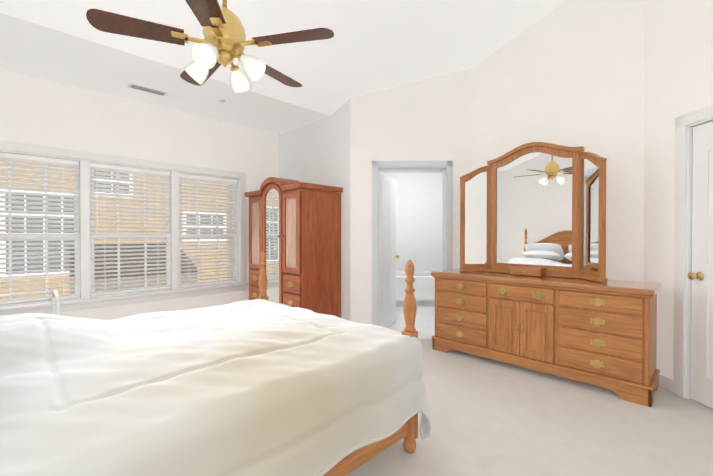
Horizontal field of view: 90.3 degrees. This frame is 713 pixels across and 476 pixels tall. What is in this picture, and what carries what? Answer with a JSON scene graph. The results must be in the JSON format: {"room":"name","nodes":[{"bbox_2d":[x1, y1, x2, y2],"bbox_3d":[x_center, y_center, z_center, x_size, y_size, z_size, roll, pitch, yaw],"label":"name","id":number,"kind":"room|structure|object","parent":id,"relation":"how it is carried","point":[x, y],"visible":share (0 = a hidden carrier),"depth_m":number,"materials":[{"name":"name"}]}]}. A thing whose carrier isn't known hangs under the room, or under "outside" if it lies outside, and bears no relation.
{"room":"bedroom","nodes":[
{"label":"bedroom","id":0,"kind":"room"},
{"bbox_2d":[0,70,278,319],"bbox_3d":[-2.531,-0.224,3.997,4.023,2.840,0.140,0,1,-45],"label":"wall","id":1,"kind":"structure","parent":0,"point":[35,111],"depth_m":3.94,"materials":[{"name":"paint"}]},
{"bbox_2d":[0,140,247,315],"bbox_3d":[-2.514,-0.081,3.980,2.719,1.615,0.190,0,1,-45],"label":"window","id":2,"kind":"structure","parent":1,"relation":"in","point":[84,165],"depth_m":3.85,"materials":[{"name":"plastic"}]},
{"bbox_2d":[0,0,565,134],"bbox_3d":[-0.283,-2.286,2.473,5.200,1.548,5.571,0,1,-45],"label":"ceiling","id":3,"kind":"structure","parent":0,"point":[371,46],"depth_m":3.33,"materials":[{"name":"paint"}]},
{"bbox_2d":[127,83,166,95],"bbox_3d":[-2.135,-1.516,3.630,0.340,0.009,0.120,0,1,-45],"label":"ceiling vent","id":4,"kind":"object","parent":3,"relation":"in","point":[145,89],"visible":1,"depth_m":3.61,"materials":[{"name":"white metal"}]},
{"bbox_2d":[86,0,333,92],"bbox_3d":[-0.748,-1.434,1.980,1.188,1.153,1.154,0,1,-45],"label":"fan","id":5,"kind":"object","parent":3,"relation":"hanging from","point":[224,42],"visible":1,"depth_m":1.86,"materials":[{"name":"brown wood"}]},
{"bbox_2d":[279,99,349,320],"bbox_3d":[-0.614,-0.985,4.818,0.140,4.350,1.674,0,1,-45],"label":"wall","id":6,"kind":"structure","parent":0,"point":[317,152],"depth_m":4.44,"materials":[{"name":"paint"}]},
{"bbox_2d":[387,307,434,338],"bbox_3d":[0.955,1.208,5.613,2.050,0.054,2.853,0,0,0],"label":"floor","id":7,"kind":"structure","parent":0,"point":[424,325],"depth_m":4.97,"materials":[{"name":"tile"}]},
{"bbox_2d":[396,271,434,306],"bbox_3d":[0.957,0.910,6.461,1.811,0.524,0.850,0,0,0],"label":"bathtub","id":8,"kind":"object","parent":7,"relation":"on","point":[424,286],"depth_m":6.04,"materials":[{"name":"white ceramic"}]},
{"bbox_2d":[350,68,471,323],"bbox_3d":[0.640,-0.980,4.243,1.426,4.350,0.140,0,0,0],"label":"wall","id":9,"kind":"structure","parent":0,"point":[430,119],"depth_m":4.17,"materials":[{"name":"paint"}]},
{"bbox_2d":[379,171,399,327],"bbox_3d":[0.401,0.178,4.687,0.727,2.002,0.339,0,1,-45],"label":"bathroom door","id":10,"kind":"structure","parent":9,"relation":"in","point":[387,251],"depth_m":4.66,"materials":[{"name":"white wood"}]},
{"bbox_2d":[372,161,452,325],"bbox_3d":[0.656,0.144,4.251,0.949,2.102,0.176,0,0,0],"label":"door frame","id":11,"kind":"structure","parent":9,"relation":"attached to","point":[446,167],"depth_m":4.16,"materials":[{"name":"white wood"}]},
{"bbox_2d":[379,170,442,172],"bbox_3d":[0.955,-1.306,5.664,2.050,0.080,2.713,0,0,0],"label":"ceiling","id":12,"kind":"structure","parent":0,"point":[411,171],"depth_m":6.79,"materials":[{"name":"white paint"}]},
{"bbox_2d":[384,173,442,270],"bbox_3d":[0.955,-0.041,5.674,2.050,2.450,2.713,0,0,0],"label":"wall","id":13,"kind":"structure","parent":0,"point":[419,220],"depth_m":6.92,"materials":[{"name":"white paint"}]},
{"bbox_2d":[346,339,712,475],"bbox_3d":[-0.318,1.238,2.499,5.350,0.060,5.721,0,1,-45],"label":"floor carpet","id":14,"kind":"object","parent":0,"point":[489,417],"depth_m":2.24,"materials":[{"name":"beige carpet"}]},
{"bbox_2d":[0,290,59,314],"bbox_3d":[-3.002,0.836,2.868,0.898,0.738,0.347,0,1,-45],"label":"rack","id":15,"kind":"object","parent":14,"relation":"on","point":[54,303],"visible":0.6,"depth_m":3.05,"materials":[{"name":"metal"}]},
{"bbox_2d":[0,251,430,475],"bbox_3d":[-1.003,0.522,1.837,2.291,1.380,1.849,0,1,-45],"label":"bed","id":16,"kind":"object","parent":14,"relation":"on","point":[261,385],"visible":1,"depth_m":1.43,"materials":[{"name":"white fabric"}]},
{"bbox_2d":[245,177,342,317],"bbox_3d":[-0.830,0.230,4.482,0.618,1.925,1.288,0,1,-45],"label":"armoire","id":17,"kind":"object","parent":14,"relation":"on","point":[295,231],"visible":0.65,"depth_m":4.12,"materials":[{"name":"brown wood"}]},
{"bbox_2d":[431,268,661,406],"bbox_3d":[1.626,0.781,3.334,0.511,0.840,1.850,0,1,-45],"label":"dresser","id":18,"kind":"object","parent":14,"relation":"on","point":[603,335],"visible":1,"depth_m":2.96,"materials":[{"name":"brown wood"}]},
{"bbox_2d":[459,142,607,282],"bbox_3d":[1.652,-0.287,3.416,0.312,1.289,1.317,0,1,-45],"label":"mirror","id":19,"kind":"object","parent":18,"relation":"on","point":[537,209],"visible":1,"depth_m":3.44,"materials":[{"name":"brown wood"}]},
{"bbox_2d":[472,0,644,281],"bbox_3d":[1.963,-0.976,3.657,0.140,4.350,1.787,0,1,-45],"label":"wall","id":20,"kind":"structure","parent":0,"point":[569,73],"depth_m":3.35,"materials":[{"name":"paint"}]},
{"bbox_2d":[643,0,712,398],"bbox_3d":[2.542,-0.966,2.345,0.140,4.350,1.400,0,0,0],"label":"wall","id":21,"kind":"structure","parent":0,"point":[678,58],"depth_m":2.83,"materials":[{"name":"paint"}]},
{"bbox_2d":[659,374,672,392],"bbox_3d":[2.466,1.159,2.361,0.012,0.100,1.400,0,0,0],"label":"baseboard","id":22,"kind":"structure","parent":21,"relation":"attached to","point":[665,382],"depth_m":2.81,"materials":[{"name":"white wood"}]},
{"bbox_2d":[673,104,712,398],"bbox_3d":[2.509,0.144,2.241,0.115,2.130,0.995,0,0,0],"label":"door frame","id":23,"kind":"structure","parent":21,"relation":"attached to","point":[682,235],"depth_m":2.66,"materials":[{"name":"white wood"}]},
{"bbox_2d":[688,121,712,408],"bbox_3d":[2.504,0.190,2.249,0.583,2.019,0.603,0,1,-45],"label":"entry door","id":24,"kind":"structure","parent":21,"relation":"in","point":[700,275],"depth_m":2.56,"materials":[{"name":"white wood"}]},
{"label":"outside","id":25,"kind":"structure","parent":0,"visible":0},
{"bbox_2d":[0,161,233,299],"bbox_3d":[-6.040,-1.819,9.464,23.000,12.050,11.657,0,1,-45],"label":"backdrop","id":26,"kind":"structure","parent":25,"point":[43,277],"depth_m":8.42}
]}

